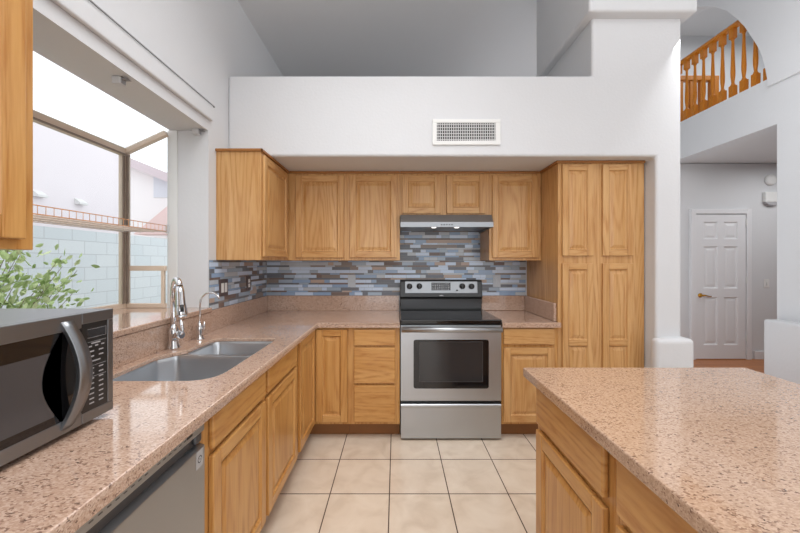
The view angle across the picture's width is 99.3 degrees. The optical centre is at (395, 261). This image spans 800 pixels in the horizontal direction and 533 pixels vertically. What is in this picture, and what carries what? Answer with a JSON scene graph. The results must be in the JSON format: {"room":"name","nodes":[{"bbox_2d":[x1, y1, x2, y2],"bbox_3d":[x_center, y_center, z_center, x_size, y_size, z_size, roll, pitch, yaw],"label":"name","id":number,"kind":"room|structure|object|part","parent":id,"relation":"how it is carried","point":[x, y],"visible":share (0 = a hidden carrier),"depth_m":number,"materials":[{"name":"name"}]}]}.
{"room":"kitchen","nodes":[
{"label":"kitchen","id":0,"kind":"room"},
{"bbox_2d":[33,0,283,306],"bbox_3d":[-1.345,-0.355,1.400,0.250,3.500,10.000,0,0,0],"label":"wall","id":1,"kind":"structure","parent":0,"point":[206,43],"depth_m":2.10,"materials":[{"name":"white paint"}]},
{"bbox_2d":[0,0,32,249],"bbox_3d":[-1.057,-0.399,0.489,0.324,0.738,0.738,0,0,0],"label":"upper cabinet","id":2,"kind":"object","parent":1,"relation":"attached to","point":[16,16],"visible":1,"depth_m":0.80,"materials":[{"name":"brown wood"}]},
{"bbox_2d":[112,76,131,86],"bbox_3d":[-1.270,-0.837,1.576,0.070,0.034,0.036,0,0,0],"label":"bracket","id":3,"kind":"object","parent":1,"relation":"attached to","point":[119,81],"visible":1,"depth_m":1.56,"materials":[{"name":"grey plastic"}]},
{"bbox_2d":[33,110,211,337],"bbox_3d":[-1.484,-0.265,1.581,0.577,1.178,1.266,0,0,0],"label":"window","id":4,"kind":"structure","parent":1,"relation":"in","point":[128,318],"depth_m":2.17,"materials":[{"name":"beige metal"}]},
{"bbox_3d":[-1.623,-0.273,1.581,0.298,1.139,1.266,0,0,0],"label":"frame","id":5,"kind":"part","parent":4,"relation":"part of","materials":[{"name":"beige metal"}]},
{"bbox_2d":[33,204,168,232],"bbox_3d":[-1.595,-0.212,1.588,0.256,0.055,1.220,0,0,0],"label":"wire shelf","id":6,"kind":"object","parent":4,"relation":"attached to","point":[40,218],"visible":0.86,"depth_m":1.74,"materials":[{"name":"beige"}]},
{"bbox_3d":[-1.482,0.310,1.581,0.575,0.030,1.262,0,0,0],"label":"sill","id":7,"kind":"part","parent":4,"relation":"part of","materials":[{"name":"pink stone"}]},
{"bbox_3d":[-1.451,-0.280,2.208,0.062,1.148,0.008,0,0,0],"label":"trim","id":8,"kind":"part","parent":4,"relation":"part of","materials":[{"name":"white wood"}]},
{"bbox_2d":[52,0,214,120],"bbox_3d":[-1.206,-0.974,1.345,0.028,0.101,1.790,0,0,0],"label":"valance","id":9,"kind":"object","parent":1,"relation":"attached to","point":[86,13],"visible":1,"depth_m":1.55,"materials":[{"name":"white paint"}]},
{"bbox_2d":[192,128,204,135],"bbox_3d":[-1.270,-0.837,2.190,0.070,0.034,0.036,0,0,0],"label":"bracket","id":10,"kind":"object","parent":1,"relation":"attached to","point":[197,132],"visible":1,"depth_m":2.17,"materials":[{"name":"grey plastic"}]},
{"bbox_2d":[209,260,266,309],"bbox_3d":[-1.216,0.151,2.704,0.008,0.328,0.975,0,0,0],"label":"backsplash","id":11,"kind":"structure","parent":1,"relation":"attached to","point":[235,271],"depth_m":2.58,"materials":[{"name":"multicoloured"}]},
{"bbox_2d":[219,279,227,296],"bbox_3d":[-1.207,0.180,2.385,0.010,0.116,0.118,0,0,0],"label":"light switch","id":12,"kind":"object","parent":11,"relation":"attached to","point":[223,284],"visible":0.98,"depth_m":2.37,"materials":[{"name":"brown plastic"}]},
{"bbox_2d":[246,276,250,289],"bbox_3d":[-1.208,0.173,2.790,0.009,0.116,0.072,0,0,0],"label":"power outlet","id":13,"kind":"object","parent":11,"relation":"attached to","point":[248,278],"visible":1,"depth_m":2.78,"materials":[{"name":"brown plastic"}]},
{"bbox_2d":[215,148,290,260],"bbox_3d":[-1.057,-0.390,2.744,0.324,0.754,0.909,0,0,0],"label":"upper cabinet","id":14,"kind":"object","parent":1,"relation":"attached to","point":[252,186],"visible":0.96,"depth_m":2.30,"materials":[{"name":"brown wood"}]},
{"bbox_3d":[-1.060,-0.757,2.585,0.319,0.019,0.590,0,0,0],"label":"crown molding","id":15,"kind":"part","parent":14,"relation":"part of","materials":[{"name":"brown wood"}]},
{"bbox_3d":[-0.904,-0.383,2.578,0.019,0.692,0.505,0,0,0],"label":"door","id":16,"kind":"part","parent":14,"relation":"part of","materials":[{"name":"brown wood"}]},
{"bbox_2d":[238,0,536,76],"bbox_3d":[1.225,-2.799,1.400,5.450,1.735,10.000,0,0,0],"label":"ceiling","id":17,"kind":"structure","parent":0,"point":[304,38],"depth_m":3.63,"materials":[{"name":"white paint"}]},
{"bbox_2d":[266,261,526,316],"bbox_3d":[0.435,0.288,3.250,3.310,2.113,0.100,0,0,0],"label":"wall","id":18,"kind":"structure","parent":0,"point":[526,261],"depth_m":3.20,"materials":[{"name":"white paint"}]},
{"bbox_2d":[288,171,399,260],"bbox_3d":[-0.441,-0.390,3.026,0.947,0.754,0.331,0,0,0],"label":"upper cabinet","id":19,"kind":"object","parent":18,"relation":"attached to","point":[333,215],"visible":0.98,"depth_m":2.86,"materials":[{"name":"brown wood"}]},
{"bbox_3d":[-0.642,-0.383,2.869,0.405,0.692,0.019,0,0,0],"label":"door","id":20,"kind":"part","parent":19,"relation":"part of","materials":[{"name":"brown wood"}]},
{"bbox_3d":[-0.433,-0.757,2.873,0.932,0.019,0.014,0,0,0],"label":"crown molding","id":21,"kind":"part","parent":19,"relation":"part of","materials":[{"name":"brown wood"}]},
{"bbox_3d":[-0.191,-0.383,2.869,0.397,0.692,0.019,0,0,0],"label":"door","id":22,"kind":"part","parent":19,"relation":"part of","materials":[{"name":"brown wood"}]},
{"bbox_2d":[267,231,525,295],"bbox_3d":[0.004,-0.040,3.196,2.432,0.710,0.008,0,0,0],"label":"backsplash","id":23,"kind":"structure","parent":18,"relation":"attached to","point":[424,255],"depth_m":3.19,"materials":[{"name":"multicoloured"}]},
{"bbox_2d":[348,275,355,286],"bbox_3d":[-0.415,0.177,3.188,0.072,0.116,0.009,0,0,0],"label":"power outlet","id":24,"kind":"object","parent":23,"relation":"attached to","point":[351,278],"visible":1,"depth_m":3.19,"materials":[{"name":"grey plastic"}]},
{"bbox_2d":[493,275,500,286],"bbox_3d":[0.945,0.177,3.188,0.072,0.116,0.009,0,0,0],"label":"power outlet","id":25,"kind":"object","parent":23,"relation":"attached to","point":[496,278],"visible":1,"depth_m":3.19,"materials":[{"name":"grey plastic"}]},
{"bbox_2d":[400,171,488,214],"bbox_3d":[0.411,-0.578,3.026,0.755,0.378,0.331,0,0,0],"label":"upper cabinet","id":26,"kind":"object","parent":18,"relation":"attached to","point":[421,192],"visible":0.97,"depth_m":2.86,"materials":[{"name":"brown wood"}]},
{"bbox_3d":[0.215,-0.569,2.869,0.326,0.320,0.019,0,0,0],"label":"door","id":27,"kind":"part","parent":26,"relation":"part of","materials":[{"name":"brown wood"}]},
{"bbox_3d":[0.411,-0.757,2.873,0.755,0.019,0.014,0,0,0],"label":"crown molding","id":28,"kind":"part","parent":26,"relation":"part of","materials":[{"name":"brown wood"}]},
{"bbox_3d":[0.590,-0.569,2.869,0.327,0.320,0.019,0,0,0],"label":"door","id":29,"kind":"part","parent":26,"relation":"part of","materials":[{"name":"brown wood"}]},
{"bbox_2d":[400,215,492,232],"bbox_3d":[0.411,-0.328,2.961,0.751,0.121,0.438,0,0,0],"label":"range hood","id":30,"kind":"object","parent":18,"relation":"attached to","point":[481,223],"visible":0.99,"depth_m":2.76,"materials":[{"name":"grey metal"}]},
{"bbox_2d":[480,171,540,260],"bbox_3d":[1.009,-0.390,3.026,0.438,0.754,0.331,0,0,0],"label":"upper cabinet","id":31,"kind":"object","parent":18,"relation":"attached to","point":[514,196],"visible":0.98,"depth_m":2.86,"materials":[{"name":"brown wood"}]},
{"bbox_3d":[1.004,-0.383,2.869,0.384,0.692,0.019,0,0,0],"label":"door","id":32,"kind":"part","parent":31,"relation":"part of","materials":[{"name":"brown wood"}]},
{"bbox_3d":[1.009,-0.757,2.873,0.438,0.019,0.014,0,0,0],"label":"crown molding","id":33,"kind":"part","parent":31,"relation":"part of","materials":[{"name":"brown wood"}]},
{"bbox_2d":[229,19,679,367],"bbox_3d":[0.427,-0.852,2.885,3.295,4.394,0.830,0,0,0],"label":"wall header","id":34,"kind":"structure","parent":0,"point":[614,93],"depth_m":2.47,"materials":[{"name":"white paint"}]},
{"bbox_2d":[432,119,500,144],"bbox_3d":[0.511,-0.942,2.465,0.494,0.186,0.010,0,0,0],"label":"air vent","id":35,"kind":"object","parent":34,"relation":"in","point":[444,131],"visible":1,"depth_m":2.46,"materials":[{"name":"white metal"}]},
{"bbox_2d":[537,0,696,76],"bbox_3d":[1.742,-2.405,2.845,0.765,1.279,0.910,0,0,0],"label":"wall","id":36,"kind":"structure","parent":34,"relation":"attached to","point":[559,22],"depth_m":2.58,"materials":[{"name":"white paint"}]},
{"bbox_2d":[651,336,692,367],"bbox_3d":[1.975,0.945,2.797,0.274,0.800,0.805,0,0,0],"label":"trim","id":37,"kind":"structure","parent":34,"relation":"attached to","point":[666,352],"depth_m":2.40,"materials":[{"name":"white paint"}]},
{"bbox_2d":[260,359,763,532],"bbox_3d":[2.975,1.369,0.600,8.450,0.051,8.400,0,0,0],"label":"floor","id":38,"kind":"structure","parent":0,"point":[337,483],"depth_m":2.05,"materials":[{"name":"beige tile"}]},
{"bbox_2d":[74,424,204,532],"bbox_3d":[-0.897,0.921,0.774,0.585,0.848,0.608,0,0,0],"label":"dishwasher","id":39,"kind":"object","parent":38,"relation":"on","point":[169,497],"visible":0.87,"depth_m":0.90,"materials":[{"name":"grey metal"}]},
{"bbox_3d":[-0.618,0.900,0.774,0.024,0.660,0.604,0,0,0],"label":"door","id":40,"kind":"part","parent":39,"relation":"part of","materials":[{"name":"grey metal"}]},
{"bbox_2d":[199,346,296,532],"bbox_3d":[-0.912,0.919,1.610,0.614,0.851,1.050,0,0,0],"label":"base cabinet","id":41,"kind":"object","parent":38,"relation":"on","point":[250,443],"visible":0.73,"depth_m":1.43,"materials":[{"name":"brown wood"}]},
{"bbox_3d":[-0.615,0.565,1.357,0.019,0.116,0.455,0,0,0],"label":"false drawer","id":42,"kind":"part","parent":41,"relation":"part of","materials":[{"name":"brown wood"}]},
{"bbox_3d":[-0.615,0.927,1.357,0.019,0.564,0.455,0,0,0],"label":"door","id":43,"kind":"part","parent":41,"relation":"part of","materials":[{"name":"brown wood"}]},
{"bbox_3d":[-0.615,0.927,1.854,0.019,0.564,0.472,0,0,0],"label":"door","id":44,"kind":"part","parent":41,"relation":"part of","materials":[{"name":"brown wood"}]},
{"bbox_3d":[-0.615,0.565,1.854,0.019,0.116,0.472,0,0,0],"label":"false drawer","id":45,"kind":"part","parent":41,"relation":"part of","materials":[{"name":"brown wood"}]},
{"bbox_2d":[296,328,348,455],"bbox_3d":[-0.792,0.919,2.667,0.854,0.851,1.063,0,0,0],"label":"base cabinet","id":46,"kind":"object","parent":38,"relation":"on","point":[322,356],"visible":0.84,"depth_m":2.56,"materials":[{"name":"brown wood"}]},
{"bbox_2d":[0,296,399,532],"bbox_3d":[-0.595,0.404,1.399,1.248,0.178,3.599,0,0,0],"label":"countertop","id":47,"kind":"structure","parent":46,"relation":"on","point":[59,485],"depth_m":1.05,"materials":[{"name":"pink stone"}]},
{"bbox_2d":[0,308,112,466],"bbox_3d":[-0.998,0.297,0.752,0.385,0.316,0.535,0,0,0],"label":"microwave oven","id":48,"kind":"object","parent":47,"relation":"on","point":[56,365],"visible":1,"depth_m":0.84,"materials":[{"name":"silver metal"}]},
{"bbox_3d":[-0.858,0.292,0.717,0.016,0.227,0.403,0,0,0],"label":"door glass","id":49,"kind":"part","parent":48,"relation":"part of","materials":[{"name":"black glass"}]},
{"bbox_3d":[-0.857,0.289,0.702,0.018,0.301,0.433,0,0,0],"label":"door frame","id":50,"kind":"part","parent":48,"relation":"part of","materials":[{"name":"silver metal"}]},
{"bbox_3d":[-0.832,0.290,0.883,0.053,0.275,0.047,0,0,0],"label":"handle","id":51,"kind":"part","parent":48,"relation":"part of","materials":[{"name":"silver metal"}]},
{"bbox_3d":[-0.858,0.290,0.960,0.016,0.243,0.082,0,0,0],"label":"control panel","id":52,"kind":"part","parent":48,"relation":"part of","materials":[{"name":"black plastic"}]},
{"bbox_3d":[-0.857,0.289,0.970,0.018,0.301,0.101,0,0,0],"label":"control frame","id":53,"kind":"part","parent":48,"relation":"part of","materials":[{"name":"silver metal"}]},
{"bbox_2d":[166,277,187,349],"bbox_3d":[-1.121,0.266,1.753,0.174,0.378,0.074,0,0,39],"label":"kitchen faucet","id":54,"kind":"object","parent":47,"relation":"on","point":[178,309],"visible":1,"depth_m":1.76,"materials":[{"name":"silver metal"}]},
{"bbox_3d":[-1.134,0.216,1.756,0.119,0.278,0.029,0,0,41],"label":"spout","id":55,"kind":"part","parent":54,"relation":"part of","materials":[{"name":"silver metal"}]},
{"bbox_3d":[-1.134,0.351,1.777,0.053,0.106,0.044,0,0,15],"label":"lever handle","id":56,"kind":"part","parent":54,"relation":"part of","materials":[{"name":"silver metal"}]},
{"bbox_2d":[113,341,271,380],"bbox_3d":[-0.935,0.568,1.667,0.490,0.186,0.765,0,0,0],"label":"sink","id":57,"kind":"object","parent":47,"relation":"in","point":[213,359],"visible":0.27,"depth_m":1.72,"materials":[{"name":"grey metal"}]},
{"bbox_3d":[-0.931,0.569,1.509,0.462,0.185,0.427,0,0,0],"label":"bowl","id":58,"kind":"part","parent":57,"relation":"part of","materials":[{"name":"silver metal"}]},
{"bbox_3d":[-0.894,0.569,1.892,0.388,0.185,0.288,0,0,0],"label":"bowl","id":59,"kind":"part","parent":57,"relation":"part of","materials":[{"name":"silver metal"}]},
{"bbox_2d":[195,292,219,339],"bbox_3d":[-1.095,0.314,1.990,0.170,0.283,0.049,0,0,9],"label":"filter faucet","id":60,"kind":"object","parent":47,"relation":"on","point":[199,328],"visible":1,"depth_m":1.99,"materials":[{"name":"silver metal"}]},
{"bbox_3d":[-1.087,0.269,1.980,0.152,0.193,0.011,0,0,16],"label":"spout","id":61,"kind":"part","parent":60,"relation":"part of","materials":[{"name":"silver metal"}]},
{"bbox_3d":[-0.615,0.859,2.358,0.019,0.700,0.400,0,0,0],"label":"door","id":62,"kind":"part","parent":46,"relation":"part of","materials":[{"name":"brown wood"}]},
{"bbox_3d":[-0.486,0.859,2.570,0.234,0.700,0.019,0,0,0],"label":"door","id":63,"kind":"part","parent":46,"relation":"part of","materials":[{"name":"brown wood"}]},
{"bbox_2d":[348,328,399,433],"bbox_3d":[-0.168,0.919,2.880,0.392,0.851,0.639,0,0,0],"label":"base cabinet","id":64,"kind":"object","parent":38,"relation":"on","point":[373,353],"visible":0.88,"depth_m":2.56,"materials":[{"name":"brown wood"}]},
{"bbox_3d":[-0.162,1.070,2.570,0.312,0.278,0.019,0,0,0],"label":"drawer","id":65,"kind":"part","parent":64,"relation":"part of","materials":[{"name":"brown wood"}]},
{"bbox_3d":[-0.162,0.780,2.570,0.312,0.270,0.019,0,0,0],"label":"drawer","id":66,"kind":"part","parent":64,"relation":"part of","materials":[{"name":"brown wood"}]},
{"bbox_3d":[-0.162,0.569,2.570,0.312,0.123,0.019,0,0,0],"label":"drawer","id":67,"kind":"part","parent":64,"relation":"part of","materials":[{"name":"brown wood"}]},
{"bbox_2d":[400,280,502,437],"bbox_3d":[0.413,0.755,2.837,0.761,1.180,0.666,0,0,0],"label":"electric range","id":68,"kind":"object","parent":38,"relation":"on","point":[450,347],"visible":0.99,"depth_m":2.56,"materials":[{"name":"silver metal"}]},
{"bbox_3d":[0.411,0.382,3.104,0.724,0.077,0.021,0,0,0],"label":"panel","id":69,"kind":"part","parent":68,"relation":"part of","materials":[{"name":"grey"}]},
{"bbox_3d":[0.411,0.230,3.092,0.658,0.106,0.017,0,0,0],"label":"control panel","id":70,"kind":"part","parent":68,"relation":"part of","materials":[{"name":"grey metal"}]},
{"bbox_3d":[0.413,1.198,2.570,0.753,0.258,0.036,0,0,0],"label":"storage drawer","id":71,"kind":"part","parent":68,"relation":"part of","materials":[{"name":"silver metal"}]},
{"bbox_3d":[0.413,0.760,2.573,0.755,0.567,0.030,0,0,0],"label":"oven door","id":72,"kind":"part","parent":68,"relation":"part of","materials":[{"name":"silver metal"}]},
{"bbox_2d":[400,310,501,323],"bbox_3d":[0.413,0.450,2.822,0.761,0.034,0.555,0,0,0],"label":"cooktop","id":73,"kind":"object","parent":68,"relation":"in","point":[406,316],"depth_m":2.65,"materials":[{"name":"black glass"}]},
{"bbox_3d":[0.414,0.767,2.567,0.565,0.367,0.026,0,0,0],"label":"door glass","id":74,"kind":"part","parent":68,"relation":"part of","materials":[{"name":"black glass"}]},
{"bbox_3d":[0.413,0.503,2.520,0.747,0.039,0.033,0,0,0],"label":"handle","id":75,"kind":"part","parent":68,"relation":"part of","materials":[{"name":"silver metal"}]},
{"bbox_2d":[500,328,557,433],"bbox_3d":[1.014,0.919,2.880,0.430,0.851,0.639,0,0,0],"label":"base cabinet","id":76,"kind":"object","parent":38,"relation":"on","point":[521,348],"visible":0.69,"depth_m":2.56,"materials":[{"name":"brown wood"}]},
{"bbox_2d":[482,296,560,327],"bbox_3d":[1.018,0.404,2.872,0.439,0.178,0.654,0,0,0],"label":"countertop","id":77,"kind":"structure","parent":76,"relation":"on","point":[514,311],"depth_m":2.90,"materials":[{"name":"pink stone"}]},
{"bbox_3d":[1.004,0.563,2.570,0.384,0.120,0.019,0,0,0],"label":"drawer","id":78,"kind":"part","parent":76,"relation":"part of","materials":[{"name":"brown wood"}]},
{"bbox_3d":[1.004,0.928,2.570,0.384,0.562,0.019,0,0,0],"label":"door","id":79,"kind":"part","parent":76,"relation":"part of","materials":[{"name":"brown wood"}]},
{"bbox_2d":[536,388,619,532],"bbox_3d":[1.032,0.919,1.165,0.915,0.851,0.520,0,0,0],"label":"base cabinet","id":80,"kind":"object","parent":38,"relation":"on","point":[576,476],"visible":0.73,"depth_m":1.13,"materials":[{"name":"brown wood"}]},
{"bbox_3d":[0.585,0.584,1.173,0.019,0.153,0.453,0,0,0],"label":"drawer","id":81,"kind":"part","parent":80,"relation":"part of","materials":[{"name":"brown wood"}]},
{"bbox_3d":[0.585,0.948,1.173,0.019,0.522,0.453,0,0,0],"label":"door","id":82,"kind":"part","parent":80,"relation":"part of","materials":[{"name":"brown wood"}]},
{"bbox_2d":[527,161,644,367],"bbox_3d":[1.549,0.289,2.880,0.670,2.112,0.639,0,0,0],"label":"pantry cabinet","id":83,"kind":"object","parent":38,"relation":"on","point":[591,264],"visible":0.77,"depth_m":2.57,"materials":[{"name":"brown wood"}]},
{"bbox_3d":[1.372,0.610,2.570,0.232,1.198,0.019,0,0,0],"label":"door","id":84,"kind":"part","parent":83,"relation":"part of","materials":[{"name":"brown wood"}]},
{"bbox_3d":[1.372,-0.392,2.570,0.232,0.690,0.019,0,0,0],"label":"door","id":85,"kind":"part","parent":83,"relation":"part of","materials":[{"name":"brown wood"}]},
{"bbox_3d":[1.549,-0.757,2.716,0.670,0.019,0.300,0,0,0],"label":"crown molding","id":86,"kind":"part","parent":83,"relation":"part of","materials":[{"name":"brown wood"}]},
{"bbox_3d":[1.676,0.610,2.570,0.232,1.198,0.019,0,0,0],"label":"door","id":87,"kind":"part","parent":83,"relation":"part of","materials":[{"name":"brown wood"}]},
{"bbox_3d":[1.676,-0.392,2.570,0.232,0.690,0.019,0,0,0],"label":"door","id":88,"kind":"part","parent":83,"relation":"part of","materials":[{"name":"brown wood"}]},
{"bbox_2d":[616,459,697,532],"bbox_3d":[1.032,0.919,0.527,0.915,0.851,0.754,0,0,0],"label":"base cabinet","id":89,"kind":"object","parent":38,"relation":"on","point":[639,509],"visible":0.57,"depth_m":0.80,"materials":[{"name":"brown wood"}]},
{"bbox_3d":[0.585,0.948,0.656,0.019,0.522,0.472,0,0,0],"label":"door","id":90,"kind":"part","parent":89,"relation":"part of","materials":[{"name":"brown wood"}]},
{"bbox_2d":[523,368,799,532],"bbox_3d":[1.028,0.474,0.785,0.960,0.038,1.370,0,0,0],"label":"countertop","id":91,"kind":"structure","parent":89,"relation":"on","point":[720,447],"depth_m":0.91,"materials":[{"name":"beige stone"}]},
{"bbox_2d":[680,7,750,35],"bbox_3d":[5.575,-3.775,3.600,3.250,0.100,4.200,0,0,0],"label":"ceiling","id":92,"kind":"structure","parent":0,"point":[709,22],"depth_m":5.31,"materials":[{"name":"white paint"}]},
{"bbox_2d":[680,36,764,110],"bbox_3d":[5.575,-2.855,3.600,3.250,2.200,4.200,0,0,0],"label":"wall","id":93,"kind":"structure","parent":0,"point":[688,44],"depth_m":5.60,"materials":[{"name":"white paint"}]},
{"bbox_2d":[680,164,776,358],"bbox_3d":[5.250,-0.010,4.770,3.900,2.710,0.100,0,0,0],"label":"wall","id":94,"kind":"structure","parent":0,"point":[702,186],"depth_m":4.72,"materials":[{"name":"white paint"}]},
{"bbox_2d":[689,209,751,359],"bbox_3d":[4.482,0.307,4.676,0.835,2.075,0.087,0,0,0],"label":"door","id":95,"kind":"structure","parent":94,"relation":"in","point":[720,246],"depth_m":4.69,"materials":[{"name":"white paint"}]},
{"bbox_3d":[4.241,0.460,4.662,0.152,0.060,0.059,0,0,0],"label":"handle","id":96,"kind":"part","parent":95,"relation":"part of","materials":[{"name":"gold metal"}]},
{"bbox_2d":[753,351,763,358],"bbox_3d":[5.525,1.290,4.710,3.150,0.110,0.020,0,0,0],"label":"baseboard","id":97,"kind":"structure","parent":94,"relation":"attached to","point":[756,354],"depth_m":4.70,"materials":[{"name":"white paint"}]},
{"bbox_2d":[764,279,768,287],"bbox_3d":[5.140,0.295,4.713,0.070,0.120,0.014,0,0,0],"label":"light switch","id":98,"kind":"object","parent":94,"relation":"attached to","point":[766,281],"visible":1,"depth_m":4.71,"materials":[{"name":"white plastic"}]},
{"bbox_2d":[762,192,776,205],"bbox_3d":[5.190,-0.873,4.695,0.220,0.185,0.050,0,0,0],"label":"door chime","id":99,"kind":"object","parent":94,"relation":"attached to","point":[768,198],"visible":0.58,"depth_m":4.67,"materials":[{"name":"white plastic"}]},
{"bbox_2d":[763,202,776,205],"bbox_3d":[5.190,-0.802,4.697,0.210,0.045,0.044,0,0,0],"label":"grille","id":100,"kind":"object","parent":99,"relation":"attached to","point":[766,203],"depth_m":4.67,"materials":[{"name":"grey"}]},
{"bbox_2d":[764,175,776,185],"bbox_3d":[5.185,-1.135,4.699,0.150,0.150,0.040,0,0,0],"label":"smoke detector","id":101,"kind":"object","parent":94,"relation":"attached to","point":[769,180],"visible":1,"depth_m":4.68,"materials":[{"name":"white plastic"}]},
{"bbox_2d":[681,131,776,163],"bbox_3d":[5.250,-1.555,3.950,3.900,0.400,4.900,0,0,0],"label":"ceiling","id":102,"kind":"structure","parent":0,"point":[762,149],"depth_m":4.35,"materials":[{"name":"white paint"}]},
{"bbox_2d":[680,75,718,112],"bbox_3d":[4.345,-2.240,5.000,0.750,0.970,0.090,0,0,0],"label":"loft railing","id":103,"kind":"object","parent":102,"relation":"on","point":[682,77],"visible":0.25,"depth_m":4.97,"materials":[{"name":"brown wood"}]},
{"bbox_3d":[4.345,-2.690,5.000,0.750,0.070,0.080,0,0,0],"label":"handrail","id":104,"kind":"part","parent":103,"relation":"part of","materials":[{"name":"brown wood"}]},
{"bbox_3d":[4.665,-2.205,5.000,0.090,0.900,0.090,0,0,0],"label":"newel post","id":105,"kind":"part","parent":103,"relation":"part of","materials":[{"name":"brown wood"}]},
{"bbox_2d":[680,0,799,321],"bbox_3d":[3.845,-1.091,1.350,0.210,4.871,9.900,0,0,0],"label":"wall","id":106,"kind":"structure","parent":0,"point":[759,110],"depth_m":3.35,"materials":[{"name":"white paint"}]},
{"bbox_2d":[680,20,766,121],"bbox_3d":[3.865,-2.290,4.485,0.070,0.870,2.130,0,0,0],"label":"loft railing","id":107,"kind":"object","parent":106,"relation":"on","point":[731,30],"visible":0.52,"depth_m":4.04,"materials":[{"name":"brown wood"}]},
{"bbox_3d":[3.865,-2.700,4.485,0.070,0.050,2.130,0,0,0],"label":"handrail","id":108,"kind":"part","parent":107,"relation":"part of","materials":[{"name":"brown wood"}]},
{"bbox_2d":[764,319,799,383],"bbox_3d":[3.715,0.955,-0.068,0.170,0.780,6.864,0,0,0],"label":"trim","id":109,"kind":"structure","parent":106,"relation":"attached to","point":[781,337],"depth_m":3.19,"materials":[{"name":"white paint"}]},
{"label":"outside","id":110,"kind":"structure","parent":0,"visible":0},
{"bbox_3d":[-7.735,1.545,3.000,12.530,0.100,22.000,0,0,0],"label":"ground","id":111,"kind":"structure","parent":110,"visible":0},
{"bbox_2d":[0,243,99,308],"bbox_3d":[-2.586,0.504,1.808,1.179,1.988,1.868,0,0,4],"label":"shrub","id":112,"kind":"object","parent":111,"relation":"on","point":[44,283],"visible":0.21,"depth_m":2.24,"materials":[{"name":"green plant"}]},
{"bbox_2d":[33,122,118,233],"bbox_3d":[-8.940,-0.690,1.450,4.120,4.370,14.900,0,0,0],"label":"house","id":113,"kind":"structure","parent":111,"relation":"on","point":[70,173],"depth_m":7.38,"materials":[{"name":"white paint"}]},
{"bbox_2d":[33,190,47,197],"bbox_3d":[-6.939,-1.330,6.630,0.119,0.130,0.200,0,0,0],"label":"vent hood","id":114,"kind":"object","parent":113,"relation":"attached to","point":[36,193],"depth_m":6.62,"materials":[{"name":"white ceramic"}]},
{"bbox_2d":[74,198,87,204],"bbox_3d":[-6.939,-1.330,7.500,0.119,0.130,0.200,0,0,0],"label":"vent hood","id":115,"kind":"object","parent":113,"relation":"attached to","point":[77,201],"depth_m":7.47,"materials":[{"name":"white ceramic"}]},
{"bbox_2d":[0,225,166,308],"bbox_3d":[-5.075,0.495,3.500,0.150,2.000,17.000,0,0,0],"label":"wall","id":116,"kind":"structure","parent":111,"relation":"on","point":[101,249],"depth_m":5.64,"materials":[{"name":"brick"}]},
{"bbox_2d":[130,158,166,238],"bbox_3d":[-9.000,-2.005,14.650,10.000,7.000,4.700,0,0,0],"label":"house","id":117,"kind":"structure","parent":111,"relation":"on","point":[148,184],"depth_m":13.50,"materials":[{"name":"white paint"}]}
]}

